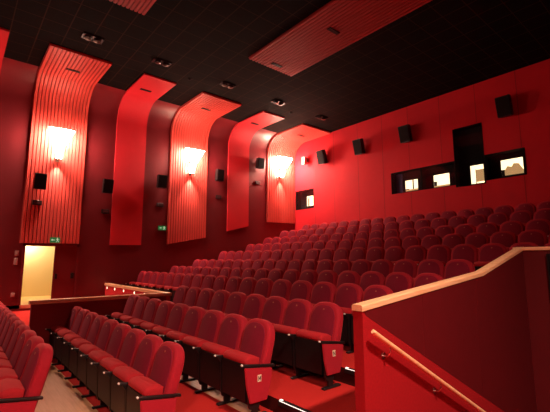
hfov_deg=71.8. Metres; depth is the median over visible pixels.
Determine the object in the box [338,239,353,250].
seat
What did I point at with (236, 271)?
seat
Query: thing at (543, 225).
seat
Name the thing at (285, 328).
seat cushion
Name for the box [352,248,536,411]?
wall
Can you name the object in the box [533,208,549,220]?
seat
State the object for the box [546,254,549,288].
panel
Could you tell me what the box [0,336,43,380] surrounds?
seat
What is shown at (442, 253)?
seat
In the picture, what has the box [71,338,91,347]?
seat cushion
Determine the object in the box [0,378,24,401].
seat cushion
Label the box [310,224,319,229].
seat
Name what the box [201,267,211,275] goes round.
seat
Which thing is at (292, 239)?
seat
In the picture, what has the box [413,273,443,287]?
seat
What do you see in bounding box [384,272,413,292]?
seat
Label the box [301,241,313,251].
seat
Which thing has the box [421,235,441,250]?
seat
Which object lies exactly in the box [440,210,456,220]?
seat
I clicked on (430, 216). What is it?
seat
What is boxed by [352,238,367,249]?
seat
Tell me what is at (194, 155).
wall sconce
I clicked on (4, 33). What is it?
wall panel
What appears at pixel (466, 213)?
seat
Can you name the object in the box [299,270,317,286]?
seat
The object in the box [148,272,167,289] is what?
seat
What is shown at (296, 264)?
seat
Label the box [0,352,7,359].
seat cushion
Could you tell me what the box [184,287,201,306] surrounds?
seat
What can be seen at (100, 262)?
wall
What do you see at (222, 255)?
seat
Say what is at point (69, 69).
ceiling vent
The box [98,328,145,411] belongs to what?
seat
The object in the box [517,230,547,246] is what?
seat
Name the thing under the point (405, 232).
seat
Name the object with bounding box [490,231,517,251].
seat
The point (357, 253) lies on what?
seat
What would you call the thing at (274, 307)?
seat
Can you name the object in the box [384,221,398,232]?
seat
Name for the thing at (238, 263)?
seat
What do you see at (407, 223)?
seat
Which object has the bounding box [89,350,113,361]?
seat cushion
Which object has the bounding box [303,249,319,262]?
seat
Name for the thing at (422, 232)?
seat
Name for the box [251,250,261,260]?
seat
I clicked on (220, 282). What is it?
seat
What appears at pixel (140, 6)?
ceiling panel
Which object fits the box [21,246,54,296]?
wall
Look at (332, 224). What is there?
seat
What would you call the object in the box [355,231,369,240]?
seat
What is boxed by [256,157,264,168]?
wall speaker
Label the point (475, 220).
seat
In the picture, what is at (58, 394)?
floor
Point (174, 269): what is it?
seat
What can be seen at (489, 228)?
seat
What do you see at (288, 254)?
seat
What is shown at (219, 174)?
wall speaker
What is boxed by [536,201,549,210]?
seat
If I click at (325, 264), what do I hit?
seat
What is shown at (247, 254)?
seat
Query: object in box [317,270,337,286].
seat
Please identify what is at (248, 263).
seat
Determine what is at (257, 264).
seat
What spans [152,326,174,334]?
seat cushion
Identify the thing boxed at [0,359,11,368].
seat cushion
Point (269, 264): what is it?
seat
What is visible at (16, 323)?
seat
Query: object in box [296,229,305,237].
seat
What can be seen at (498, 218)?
seat
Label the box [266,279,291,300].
seat
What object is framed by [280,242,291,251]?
seat
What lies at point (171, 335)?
seat cushion
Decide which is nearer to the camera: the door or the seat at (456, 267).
the seat at (456, 267)
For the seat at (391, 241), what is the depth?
10.48 m
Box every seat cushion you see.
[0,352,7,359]
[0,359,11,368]
[0,368,17,379]
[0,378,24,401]
[51,325,68,332]
[57,329,75,336]
[64,333,83,341]
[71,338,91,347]
[79,343,101,354]
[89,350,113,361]
[100,357,127,370]
[111,312,125,317]
[113,366,143,381]
[120,315,134,321]
[128,376,163,395]
[129,318,146,325]
[140,322,159,329]
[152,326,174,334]
[166,330,190,339]
[182,336,209,346]
[201,342,231,354]
[223,349,258,363]
[273,324,299,333]
[296,329,330,340]
[340,307,352,313]
[474,262,489,265]
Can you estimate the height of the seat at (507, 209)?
1.023 m
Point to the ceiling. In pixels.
(440, 47)
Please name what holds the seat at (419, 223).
on the floor at (58, 394)
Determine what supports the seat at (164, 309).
on the floor at (58, 394)
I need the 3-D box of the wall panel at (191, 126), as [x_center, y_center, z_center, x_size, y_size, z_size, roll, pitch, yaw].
[-2.749,-1.222,14.689,1.690,5.350,2.560,7,-10,-40]
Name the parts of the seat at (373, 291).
backrest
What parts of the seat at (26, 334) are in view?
backrest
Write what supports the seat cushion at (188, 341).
on the seat at (211, 322)
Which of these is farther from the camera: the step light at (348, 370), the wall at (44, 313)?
the wall at (44, 313)
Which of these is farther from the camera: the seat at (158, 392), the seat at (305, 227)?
the seat at (305, 227)
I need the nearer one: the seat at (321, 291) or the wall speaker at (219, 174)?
the seat at (321, 291)
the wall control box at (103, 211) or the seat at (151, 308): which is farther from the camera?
the wall control box at (103, 211)
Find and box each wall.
[0,57,294,311]
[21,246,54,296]
[28,283,171,343]
[295,59,549,231]
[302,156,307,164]
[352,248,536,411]
[512,247,549,411]
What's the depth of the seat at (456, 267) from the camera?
7.02 m
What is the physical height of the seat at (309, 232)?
1.023 m
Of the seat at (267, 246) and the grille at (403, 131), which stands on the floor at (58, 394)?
the seat at (267, 246)
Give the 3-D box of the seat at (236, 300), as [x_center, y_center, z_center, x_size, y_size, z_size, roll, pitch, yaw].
[-0.832,2.083,6.862,0.583,1.023,0.584,7,-10,-40]
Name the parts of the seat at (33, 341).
backrest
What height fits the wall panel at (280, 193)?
4.170 m
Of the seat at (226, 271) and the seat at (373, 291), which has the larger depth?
the seat at (226, 271)
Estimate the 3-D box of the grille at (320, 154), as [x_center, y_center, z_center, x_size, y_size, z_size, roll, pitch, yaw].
[2.104,-2.280,17.777,0.152,0.574,0.380,7,-10,-40]
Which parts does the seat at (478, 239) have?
backrest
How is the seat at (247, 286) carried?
on the floor at (58, 394)
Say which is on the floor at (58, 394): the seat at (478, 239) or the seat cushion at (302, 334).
the seat at (478, 239)
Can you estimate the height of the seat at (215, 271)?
1.023 m
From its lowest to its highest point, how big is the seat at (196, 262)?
1.023 m
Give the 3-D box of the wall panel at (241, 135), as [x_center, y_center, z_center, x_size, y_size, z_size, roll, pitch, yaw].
[-0.853,-1.318,16.309,1.140,4.710,2.560,7,-10,-40]
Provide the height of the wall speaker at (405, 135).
0.682 m
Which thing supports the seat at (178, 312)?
on the floor at (58, 394)
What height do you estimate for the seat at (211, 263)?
1.023 m
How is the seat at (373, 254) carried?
on the floor at (58, 394)
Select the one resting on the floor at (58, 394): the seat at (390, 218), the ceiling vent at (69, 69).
the seat at (390, 218)
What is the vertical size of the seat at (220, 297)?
1.023 m
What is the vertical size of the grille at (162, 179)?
0.448 m
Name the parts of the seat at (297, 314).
backrest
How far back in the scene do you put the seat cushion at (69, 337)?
6.68 m
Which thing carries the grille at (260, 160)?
attached to the wall speaker at (259, 161)
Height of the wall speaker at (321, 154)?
0.682 m
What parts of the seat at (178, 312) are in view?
backrest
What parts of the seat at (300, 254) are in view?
backrest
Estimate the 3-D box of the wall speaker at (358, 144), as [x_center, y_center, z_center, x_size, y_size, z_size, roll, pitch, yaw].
[3.601,-2.530,16.247,0.453,0.682,0.417,7,-10,-40]
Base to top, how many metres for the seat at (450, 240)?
1.023 m
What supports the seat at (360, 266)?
on the floor at (58, 394)
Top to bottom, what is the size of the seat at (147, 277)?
1.023 m
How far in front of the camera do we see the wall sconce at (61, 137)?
12.25 m
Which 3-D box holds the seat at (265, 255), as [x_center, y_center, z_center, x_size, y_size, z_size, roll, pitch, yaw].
[-0.406,2.002,12.896,0.583,1.023,0.584,7,-10,-40]
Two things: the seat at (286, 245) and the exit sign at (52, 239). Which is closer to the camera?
the exit sign at (52, 239)
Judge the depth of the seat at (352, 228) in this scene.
14.14 m
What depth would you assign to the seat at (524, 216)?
9.95 m
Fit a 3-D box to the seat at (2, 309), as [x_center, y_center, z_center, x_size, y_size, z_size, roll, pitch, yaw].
[-5.666,2.545,7.526,0.583,1.023,0.584,7,-10,-40]
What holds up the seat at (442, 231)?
on the floor at (58, 394)
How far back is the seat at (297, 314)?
5.52 m
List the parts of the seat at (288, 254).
backrest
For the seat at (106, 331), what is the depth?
5.85 m
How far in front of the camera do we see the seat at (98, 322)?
6.27 m
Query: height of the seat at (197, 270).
1.023 m
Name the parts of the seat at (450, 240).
backrest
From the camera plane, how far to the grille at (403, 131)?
14.46 m
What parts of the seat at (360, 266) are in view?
backrest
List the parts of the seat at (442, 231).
backrest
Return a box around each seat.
[0,307,8,314]
[0,310,11,324]
[0,313,15,336]
[0,316,19,346]
[0,320,24,353]
[0,324,29,361]
[0,330,36,370]
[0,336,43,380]
[0,343,52,411]
[45,306,82,364]
[55,309,89,371]
[62,312,97,379]
[69,315,107,387]
[77,319,118,397]
[87,323,131,408]
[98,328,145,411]
[105,294,139,321]
[111,334,163,411]
[119,296,149,324]
[126,271,146,286]
[126,341,184,411]
[128,298,161,328]
[135,271,152,287]
[139,301,174,334]
[141,272,159,288]
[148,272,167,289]
[151,303,188,341]
[155,273,175,290]
[163,273,184,301]
[165,306,205,382]
[170,266,178,273]
[172,274,193,301]
[173,285,189,303]
[176,266,185,273]
[181,310,224,393]
[184,266,193,274]
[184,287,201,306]
[189,288,214,309]
[190,274,204,288]
[192,259,200,267]
[192,266,202,275]
[199,259,208,267]
[200,314,247,405]
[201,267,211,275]
[201,275,215,289]
[205,290,229,312]
[207,259,215,267]
[210,267,221,277]
[213,276,227,291]
[215,259,224,268]
[216,251,227,260]
[219,267,231,278]
[222,318,274,411]
[223,259,233,268]
[224,292,246,316]
[225,251,235,260]
[225,276,241,293]
[230,267,243,277]
[232,259,243,269]
[233,251,243,260]
[239,277,256,295]
[241,268,255,279]
[242,251,252,260]
[242,259,253,269]
[242,294,265,321]
[245,244,254,251]
[247,278,273,297]
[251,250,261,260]
[252,259,264,270]
[253,244,263,251]
[254,268,268,280]
[260,250,271,260]
[261,296,287,368]
[262,243,271,251]
[263,238,271,244]
[263,259,276,271]
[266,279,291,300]
[268,269,283,281]
[271,237,280,244]
[271,243,281,251]
[271,250,282,260]
[271,299,312,379]
[275,259,288,272]
[276,249,294,261]
[279,231,288,237]
[280,236,289,243]
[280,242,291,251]
[283,269,300,284]
[287,259,302,272]
[287,280,312,302]
[288,230,296,237]
[289,236,298,243]
[289,249,306,262]
[291,242,302,250]
[295,302,344,390]
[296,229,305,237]
[298,235,308,243]
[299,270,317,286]
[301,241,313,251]
[301,259,317,272]
[302,224,310,230]
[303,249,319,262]
[305,228,315,236]
[308,234,319,242]
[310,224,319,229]
[310,282,336,306]
[313,240,325,251]
[315,228,325,235]
[316,259,334,274]
[317,248,334,262]
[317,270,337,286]
[319,223,328,228]
[319,234,330,242]
[325,227,335,235]
[325,240,338,250]
[328,222,338,228]
[330,233,342,242]
[333,248,349,262]
[333,259,351,275]
[334,283,363,353]
[335,226,346,234]
[336,271,359,288]
[338,221,348,227]
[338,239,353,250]
[342,232,355,241]
[346,225,358,233]
[348,220,359,226]
[349,247,366,263]
[351,259,371,277]
[351,285,392,342]
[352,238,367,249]
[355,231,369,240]
[358,224,371,232]
[359,219,370,226]
[359,271,384,291]
[366,247,385,263]
[367,238,384,250]
[368,230,383,241]
[369,223,384,233]
[371,217,383,225]
[371,259,393,279]
[383,216,395,224]
[383,229,399,240]
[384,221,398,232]
[384,237,401,250]
[384,246,405,264]
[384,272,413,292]
[392,259,417,277]
[396,215,409,224]
[399,220,414,231]
[399,228,416,240]
[402,236,421,250]
[404,245,426,264]
[410,214,424,222]
[413,259,444,280]
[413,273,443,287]
[414,219,430,230]
[416,227,434,239]
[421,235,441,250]
[424,212,439,221]
[426,245,451,265]
[430,217,447,229]
[435,225,454,239]
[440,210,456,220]
[442,234,464,250]
[443,259,474,279]
[446,244,478,264]
[448,216,466,228]
[454,224,475,238]
[457,209,474,219]
[465,232,489,250]
[467,214,486,228]
[474,207,493,218]
[474,243,507,270]
[476,222,499,237]
[487,212,508,227]
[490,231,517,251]
[494,205,513,217]
[499,221,524,237]
[509,210,532,225]
[509,242,538,250]
[514,203,535,215]
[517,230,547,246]
[525,219,549,235]
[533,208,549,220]
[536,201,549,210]
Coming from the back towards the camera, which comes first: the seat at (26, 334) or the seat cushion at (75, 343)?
the seat cushion at (75, 343)
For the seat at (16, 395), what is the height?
1.023 m
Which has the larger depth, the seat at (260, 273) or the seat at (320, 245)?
the seat at (320, 245)
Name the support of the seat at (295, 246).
on the floor at (58, 394)
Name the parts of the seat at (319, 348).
backrest, panel, armrest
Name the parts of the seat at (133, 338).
backrest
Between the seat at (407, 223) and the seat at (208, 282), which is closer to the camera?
the seat at (208, 282)
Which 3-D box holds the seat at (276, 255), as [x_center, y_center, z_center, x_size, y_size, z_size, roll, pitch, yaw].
[-0.049,1.943,12.475,0.583,1.023,0.584,7,-10,-40]
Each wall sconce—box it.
[49,127,74,161]
[186,148,203,175]
[277,156,291,178]
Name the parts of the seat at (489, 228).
backrest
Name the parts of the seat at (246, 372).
backrest, panel, armrest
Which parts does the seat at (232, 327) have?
backrest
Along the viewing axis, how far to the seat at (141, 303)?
7.63 m
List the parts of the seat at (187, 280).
backrest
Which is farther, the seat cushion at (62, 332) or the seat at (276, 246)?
the seat at (276, 246)
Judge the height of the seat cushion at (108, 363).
0.198 m
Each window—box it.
[296,188,313,209]
[391,161,455,193]
[452,122,485,186]
[484,147,526,179]
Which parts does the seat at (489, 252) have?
backrest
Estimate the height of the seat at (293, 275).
1.023 m
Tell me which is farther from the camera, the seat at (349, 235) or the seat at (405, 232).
the seat at (349, 235)
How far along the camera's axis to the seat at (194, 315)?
5.92 m
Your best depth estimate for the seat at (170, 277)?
11.41 m
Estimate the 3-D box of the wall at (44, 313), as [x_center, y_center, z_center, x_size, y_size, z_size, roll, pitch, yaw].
[-5.321,3.019,10.292,3.010,1.485,5.000,7,-10,-40]
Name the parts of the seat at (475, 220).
backrest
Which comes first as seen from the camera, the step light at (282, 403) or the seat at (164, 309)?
the step light at (282, 403)
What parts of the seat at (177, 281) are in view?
backrest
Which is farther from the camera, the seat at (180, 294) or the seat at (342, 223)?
the seat at (342, 223)
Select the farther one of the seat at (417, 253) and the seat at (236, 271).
the seat at (236, 271)
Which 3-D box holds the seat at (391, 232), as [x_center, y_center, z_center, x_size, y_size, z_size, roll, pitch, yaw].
[3.492,1.202,11.586,0.583,1.023,0.584,7,-10,-40]
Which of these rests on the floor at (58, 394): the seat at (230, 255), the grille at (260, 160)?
the seat at (230, 255)
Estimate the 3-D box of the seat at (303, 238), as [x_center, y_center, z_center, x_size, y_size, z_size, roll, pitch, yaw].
[0.995,1.616,14.533,0.583,1.023,0.584,7,-10,-40]
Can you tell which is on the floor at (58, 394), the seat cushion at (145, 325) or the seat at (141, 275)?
the seat at (141, 275)
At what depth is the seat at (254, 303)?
6.52 m
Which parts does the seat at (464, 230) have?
backrest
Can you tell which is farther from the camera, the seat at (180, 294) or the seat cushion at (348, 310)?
the seat at (180, 294)
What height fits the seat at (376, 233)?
1.023 m
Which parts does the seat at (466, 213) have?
backrest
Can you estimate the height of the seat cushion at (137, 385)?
0.198 m
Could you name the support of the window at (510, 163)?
in the wall at (349, 187)
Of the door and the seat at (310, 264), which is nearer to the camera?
the seat at (310, 264)
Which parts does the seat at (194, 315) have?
backrest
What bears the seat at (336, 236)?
on the floor at (58, 394)
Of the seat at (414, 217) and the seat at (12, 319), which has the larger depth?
the seat at (414, 217)
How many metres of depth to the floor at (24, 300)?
13.17 m
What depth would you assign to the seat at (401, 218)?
13.79 m
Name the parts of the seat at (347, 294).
backrest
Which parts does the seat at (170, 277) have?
backrest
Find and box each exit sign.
[50,237,59,242]
[158,226,165,229]
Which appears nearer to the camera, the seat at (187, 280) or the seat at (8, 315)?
the seat at (8, 315)
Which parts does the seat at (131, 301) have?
backrest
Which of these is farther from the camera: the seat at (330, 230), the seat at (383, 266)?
the seat at (330, 230)
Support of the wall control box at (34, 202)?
attached to the wall panel at (61, 96)
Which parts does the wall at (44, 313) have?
cross panel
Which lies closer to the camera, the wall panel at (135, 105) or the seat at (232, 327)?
the seat at (232, 327)
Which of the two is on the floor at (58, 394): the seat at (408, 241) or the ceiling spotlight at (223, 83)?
the seat at (408, 241)
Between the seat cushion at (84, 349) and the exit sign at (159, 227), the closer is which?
the seat cushion at (84, 349)
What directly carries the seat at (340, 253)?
on the floor at (58, 394)
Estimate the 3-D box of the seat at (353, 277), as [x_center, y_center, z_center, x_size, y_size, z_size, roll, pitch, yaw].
[1.366,1.802,7.525,0.583,1.023,0.584,7,-10,-40]
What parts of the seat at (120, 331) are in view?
backrest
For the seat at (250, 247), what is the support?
on the floor at (58, 394)
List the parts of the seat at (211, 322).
backrest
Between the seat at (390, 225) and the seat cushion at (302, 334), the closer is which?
the seat cushion at (302, 334)
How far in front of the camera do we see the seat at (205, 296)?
7.77 m
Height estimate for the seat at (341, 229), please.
1.023 m
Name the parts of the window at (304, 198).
lit pane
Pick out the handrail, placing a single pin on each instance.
(376, 334)
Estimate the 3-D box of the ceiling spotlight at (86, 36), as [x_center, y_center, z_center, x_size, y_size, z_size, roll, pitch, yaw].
[-4.929,-4.498,10.271,0.520,0.092,0.280,7,-10,-40]
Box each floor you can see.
[6,295,50,308]
[12,310,355,411]
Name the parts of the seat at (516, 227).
backrest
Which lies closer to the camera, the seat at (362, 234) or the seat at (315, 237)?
the seat at (362, 234)
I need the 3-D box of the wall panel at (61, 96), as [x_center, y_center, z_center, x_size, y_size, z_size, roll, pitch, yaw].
[-6.415,-1.611,11.638,1.660,5.430,2.560,7,-10,-40]
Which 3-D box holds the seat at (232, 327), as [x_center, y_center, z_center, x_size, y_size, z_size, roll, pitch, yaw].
[-0.696,1.990,5.079,0.583,1.023,0.584,7,-10,-40]
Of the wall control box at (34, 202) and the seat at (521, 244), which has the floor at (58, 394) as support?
the seat at (521, 244)
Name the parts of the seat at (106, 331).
backrest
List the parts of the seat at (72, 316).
backrest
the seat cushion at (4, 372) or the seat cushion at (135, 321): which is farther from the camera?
the seat cushion at (135, 321)
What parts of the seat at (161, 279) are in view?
backrest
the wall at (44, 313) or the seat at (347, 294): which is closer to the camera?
the seat at (347, 294)
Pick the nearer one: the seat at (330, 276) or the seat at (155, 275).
the seat at (330, 276)
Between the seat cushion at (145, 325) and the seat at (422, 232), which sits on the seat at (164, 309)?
the seat cushion at (145, 325)
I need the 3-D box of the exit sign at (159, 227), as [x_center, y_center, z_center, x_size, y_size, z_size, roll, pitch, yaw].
[-4.356,0.851,14.674,0.300,0.160,0.056,7,-10,-40]
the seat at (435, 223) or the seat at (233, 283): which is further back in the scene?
the seat at (435, 223)
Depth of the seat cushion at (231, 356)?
4.58 m
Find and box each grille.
[158,175,166,187]
[258,158,263,167]
[316,150,323,163]
[398,125,408,142]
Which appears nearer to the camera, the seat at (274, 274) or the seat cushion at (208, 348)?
the seat cushion at (208, 348)
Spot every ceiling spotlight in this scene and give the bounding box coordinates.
[81,32,103,43]
[152,57,171,66]
[219,81,235,88]
[271,99,285,105]
[315,115,327,119]
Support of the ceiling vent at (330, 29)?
attached to the ceiling panel at (308, 42)
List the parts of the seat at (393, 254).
backrest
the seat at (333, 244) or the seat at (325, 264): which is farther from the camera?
the seat at (333, 244)
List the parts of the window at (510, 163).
lit pane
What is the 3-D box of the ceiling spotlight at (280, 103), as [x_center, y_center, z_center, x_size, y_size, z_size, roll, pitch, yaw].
[0.127,-3.908,14.472,0.520,0.092,0.280,7,-10,-40]
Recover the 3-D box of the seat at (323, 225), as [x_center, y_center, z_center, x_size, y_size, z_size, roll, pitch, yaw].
[2.039,1.230,16.599,0.583,1.023,0.584,7,-10,-40]
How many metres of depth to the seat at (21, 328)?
5.48 m
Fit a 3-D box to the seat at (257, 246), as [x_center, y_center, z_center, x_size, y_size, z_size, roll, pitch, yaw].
[-0.776,1.992,14.977,0.583,1.023,0.584,7,-10,-40]
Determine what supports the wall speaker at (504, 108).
attached to the wall at (349, 187)
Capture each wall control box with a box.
[32,200,41,204]
[101,209,108,213]
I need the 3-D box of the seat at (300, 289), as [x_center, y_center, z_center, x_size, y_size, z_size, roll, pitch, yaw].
[0.379,1.909,7.064,0.583,1.023,0.584,7,-10,-40]
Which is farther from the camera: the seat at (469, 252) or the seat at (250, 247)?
the seat at (250, 247)
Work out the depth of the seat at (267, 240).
16.34 m
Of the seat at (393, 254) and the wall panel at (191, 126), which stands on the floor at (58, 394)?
the seat at (393, 254)
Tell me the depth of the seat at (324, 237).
13.78 m
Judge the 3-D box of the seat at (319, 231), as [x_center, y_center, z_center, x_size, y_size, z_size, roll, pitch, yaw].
[1.727,1.373,15.319,0.583,1.023,0.584,7,-10,-40]
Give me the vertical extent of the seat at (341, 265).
1.023 m
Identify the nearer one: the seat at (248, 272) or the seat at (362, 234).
the seat at (248, 272)
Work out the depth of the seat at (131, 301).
8.06 m
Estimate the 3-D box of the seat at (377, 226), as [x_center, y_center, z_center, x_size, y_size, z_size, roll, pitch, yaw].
[3.511,1.077,13.214,0.583,1.023,0.584,7,-10,-40]
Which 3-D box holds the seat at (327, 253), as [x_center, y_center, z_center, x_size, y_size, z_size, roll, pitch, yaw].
[1.378,1.706,10.791,0.583,1.023,0.584,7,-10,-40]
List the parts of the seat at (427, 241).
backrest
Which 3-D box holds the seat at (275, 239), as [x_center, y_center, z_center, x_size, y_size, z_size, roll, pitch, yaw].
[-0.075,1.794,15.796,0.583,1.023,0.584,7,-10,-40]
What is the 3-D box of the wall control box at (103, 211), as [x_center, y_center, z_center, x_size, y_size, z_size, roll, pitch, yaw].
[-5.987,0.197,13.398,0.260,0.150,0.054,7,-10,-40]
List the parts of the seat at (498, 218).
backrest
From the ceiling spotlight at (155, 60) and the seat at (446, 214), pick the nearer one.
the ceiling spotlight at (155, 60)
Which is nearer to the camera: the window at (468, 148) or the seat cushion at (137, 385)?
the seat cushion at (137, 385)
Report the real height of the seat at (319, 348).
1.023 m
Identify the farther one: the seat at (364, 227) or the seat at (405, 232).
the seat at (364, 227)
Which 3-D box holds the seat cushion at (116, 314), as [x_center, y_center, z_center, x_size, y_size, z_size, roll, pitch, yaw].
[-3.268,2.352,7.993,0.230,0.198,0.486,7,-10,-40]
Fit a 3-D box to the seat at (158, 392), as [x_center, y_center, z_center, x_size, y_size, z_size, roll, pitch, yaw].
[-1.347,2.075,4.215,0.583,1.023,0.619,7,-10,-40]
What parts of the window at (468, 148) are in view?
lit pane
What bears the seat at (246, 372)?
on the floor at (58, 394)
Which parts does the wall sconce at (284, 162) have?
lamp shade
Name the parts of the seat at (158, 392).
panel, armrest, backrest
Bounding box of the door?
[18,243,79,304]
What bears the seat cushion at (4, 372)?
on the seat at (33, 341)
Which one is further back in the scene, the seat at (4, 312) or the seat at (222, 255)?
the seat at (222, 255)
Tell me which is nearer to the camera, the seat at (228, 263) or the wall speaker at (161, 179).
the seat at (228, 263)
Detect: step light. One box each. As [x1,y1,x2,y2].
[278,399,311,411]
[344,367,354,375]
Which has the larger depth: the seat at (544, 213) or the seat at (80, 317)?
the seat at (544, 213)
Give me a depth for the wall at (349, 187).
14.01 m
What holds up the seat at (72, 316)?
on the floor at (58, 394)
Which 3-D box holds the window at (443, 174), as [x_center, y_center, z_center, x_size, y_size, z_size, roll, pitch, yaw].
[5.605,-0.995,14.295,0.432,0.850,2.530,7,-10,-40]
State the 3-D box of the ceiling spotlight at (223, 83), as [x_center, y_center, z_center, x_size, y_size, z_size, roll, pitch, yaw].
[-1.627,-4.113,13.015,0.520,0.092,0.280,7,-10,-40]
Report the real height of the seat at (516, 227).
1.023 m
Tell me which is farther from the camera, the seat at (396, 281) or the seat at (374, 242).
the seat at (374, 242)
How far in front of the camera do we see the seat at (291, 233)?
16.69 m
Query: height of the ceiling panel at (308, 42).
0.055 m
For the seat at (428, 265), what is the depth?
7.41 m
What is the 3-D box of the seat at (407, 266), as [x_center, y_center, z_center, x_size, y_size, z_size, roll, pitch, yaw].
[2.580,1.599,7.726,0.583,1.023,0.584,7,-10,-40]
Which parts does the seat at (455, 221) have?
backrest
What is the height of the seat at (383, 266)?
1.023 m
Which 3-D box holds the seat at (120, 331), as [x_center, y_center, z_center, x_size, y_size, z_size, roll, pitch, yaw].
[-2.424,2.253,5.487,0.583,1.023,0.584,7,-10,-40]
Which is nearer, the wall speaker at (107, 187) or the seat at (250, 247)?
the wall speaker at (107, 187)
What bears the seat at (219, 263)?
on the floor at (58, 394)
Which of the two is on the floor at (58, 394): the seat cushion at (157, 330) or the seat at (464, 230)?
the seat at (464, 230)
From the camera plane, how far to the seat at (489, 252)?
7.53 m
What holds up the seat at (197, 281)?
on the floor at (58, 394)
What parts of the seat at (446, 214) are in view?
backrest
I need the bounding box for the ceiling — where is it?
[0,0,549,132]
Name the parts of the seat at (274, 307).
backrest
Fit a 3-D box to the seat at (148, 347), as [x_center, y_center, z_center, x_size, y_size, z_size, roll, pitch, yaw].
[-1.713,2.135,4.648,0.583,1.023,0.584,7,-10,-40]
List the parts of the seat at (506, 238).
backrest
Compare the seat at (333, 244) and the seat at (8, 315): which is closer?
the seat at (8, 315)
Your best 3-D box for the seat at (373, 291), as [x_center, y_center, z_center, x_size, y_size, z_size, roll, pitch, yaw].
[1.494,1.724,5.748,0.583,1.023,0.619,7,-10,-40]
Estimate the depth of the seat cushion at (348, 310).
5.98 m
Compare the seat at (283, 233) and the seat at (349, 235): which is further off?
the seat at (283, 233)
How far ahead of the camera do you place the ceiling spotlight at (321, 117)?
15.92 m
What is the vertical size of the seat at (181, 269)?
1.023 m
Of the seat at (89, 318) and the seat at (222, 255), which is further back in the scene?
the seat at (222, 255)
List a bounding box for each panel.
[0,27,9,72]
[19,43,111,243]
[109,0,155,14]
[110,73,175,244]
[166,92,241,243]
[227,111,284,230]
[249,0,431,75]
[266,123,330,222]
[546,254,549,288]
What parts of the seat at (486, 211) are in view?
backrest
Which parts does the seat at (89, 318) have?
backrest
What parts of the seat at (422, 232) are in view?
backrest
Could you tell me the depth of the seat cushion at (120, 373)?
4.58 m
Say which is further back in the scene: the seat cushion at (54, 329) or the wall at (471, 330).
the seat cushion at (54, 329)
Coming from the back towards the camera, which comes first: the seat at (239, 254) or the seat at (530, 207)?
the seat at (239, 254)
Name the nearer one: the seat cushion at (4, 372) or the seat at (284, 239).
the seat cushion at (4, 372)
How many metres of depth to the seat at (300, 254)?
11.71 m
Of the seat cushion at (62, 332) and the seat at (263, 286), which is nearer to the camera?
the seat cushion at (62, 332)
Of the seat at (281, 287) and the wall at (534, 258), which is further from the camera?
the seat at (281, 287)
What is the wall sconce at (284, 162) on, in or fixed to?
attached to the wall panel at (280, 193)
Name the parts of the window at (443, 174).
lit pane, booth sill, lit pane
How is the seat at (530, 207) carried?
on the floor at (58, 394)
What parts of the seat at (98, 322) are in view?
backrest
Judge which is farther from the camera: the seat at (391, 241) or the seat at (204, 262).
the seat at (204, 262)
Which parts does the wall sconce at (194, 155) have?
lamp shade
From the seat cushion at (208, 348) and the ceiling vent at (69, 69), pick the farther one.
the ceiling vent at (69, 69)
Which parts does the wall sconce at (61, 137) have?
lamp shade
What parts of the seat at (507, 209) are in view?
backrest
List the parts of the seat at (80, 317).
backrest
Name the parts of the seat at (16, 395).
panel, armrest, backrest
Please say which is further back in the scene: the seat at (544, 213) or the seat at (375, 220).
the seat at (375, 220)
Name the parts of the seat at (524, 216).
backrest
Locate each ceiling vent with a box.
[66,68,79,72]
[271,62,282,67]
[327,27,339,34]
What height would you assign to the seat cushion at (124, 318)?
0.198 m
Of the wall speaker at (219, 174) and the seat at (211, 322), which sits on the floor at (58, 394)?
the seat at (211, 322)
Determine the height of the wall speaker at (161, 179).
0.522 m
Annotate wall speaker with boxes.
[33,173,47,189]
[102,178,113,193]
[156,174,167,187]
[215,169,223,180]
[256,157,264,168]
[316,149,327,164]
[352,138,364,154]
[398,124,412,142]
[494,94,513,117]
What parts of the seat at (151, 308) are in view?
backrest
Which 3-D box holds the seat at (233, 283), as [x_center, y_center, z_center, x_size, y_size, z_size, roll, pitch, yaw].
[-1.092,2.153,8.799,0.583,1.023,0.584,7,-10,-40]
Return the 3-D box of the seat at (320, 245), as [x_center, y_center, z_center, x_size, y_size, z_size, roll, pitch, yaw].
[1.365,1.637,12.451,0.583,1.023,0.584,7,-10,-40]
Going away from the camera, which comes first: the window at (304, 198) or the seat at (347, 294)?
the seat at (347, 294)
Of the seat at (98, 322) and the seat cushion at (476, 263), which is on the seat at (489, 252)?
the seat cushion at (476, 263)
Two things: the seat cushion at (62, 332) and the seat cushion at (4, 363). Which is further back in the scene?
the seat cushion at (62, 332)
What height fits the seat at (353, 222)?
1.023 m
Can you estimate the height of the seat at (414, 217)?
1.023 m
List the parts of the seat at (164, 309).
backrest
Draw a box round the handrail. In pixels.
[371,329,485,411]
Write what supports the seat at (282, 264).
on the floor at (58, 394)
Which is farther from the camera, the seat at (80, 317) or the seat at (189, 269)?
the seat at (189, 269)
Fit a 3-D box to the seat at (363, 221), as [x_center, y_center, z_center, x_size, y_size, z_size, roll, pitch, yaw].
[3.466,0.993,14.915,0.583,1.023,0.584,7,-10,-40]
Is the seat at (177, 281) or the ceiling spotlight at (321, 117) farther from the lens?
the ceiling spotlight at (321, 117)
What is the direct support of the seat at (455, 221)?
on the floor at (58, 394)
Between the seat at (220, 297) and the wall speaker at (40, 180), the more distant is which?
the wall speaker at (40, 180)
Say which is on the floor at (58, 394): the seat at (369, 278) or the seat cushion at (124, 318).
the seat at (369, 278)
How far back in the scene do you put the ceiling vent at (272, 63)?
11.57 m
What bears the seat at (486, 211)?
on the floor at (58, 394)
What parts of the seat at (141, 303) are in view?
backrest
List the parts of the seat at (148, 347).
armrest, backrest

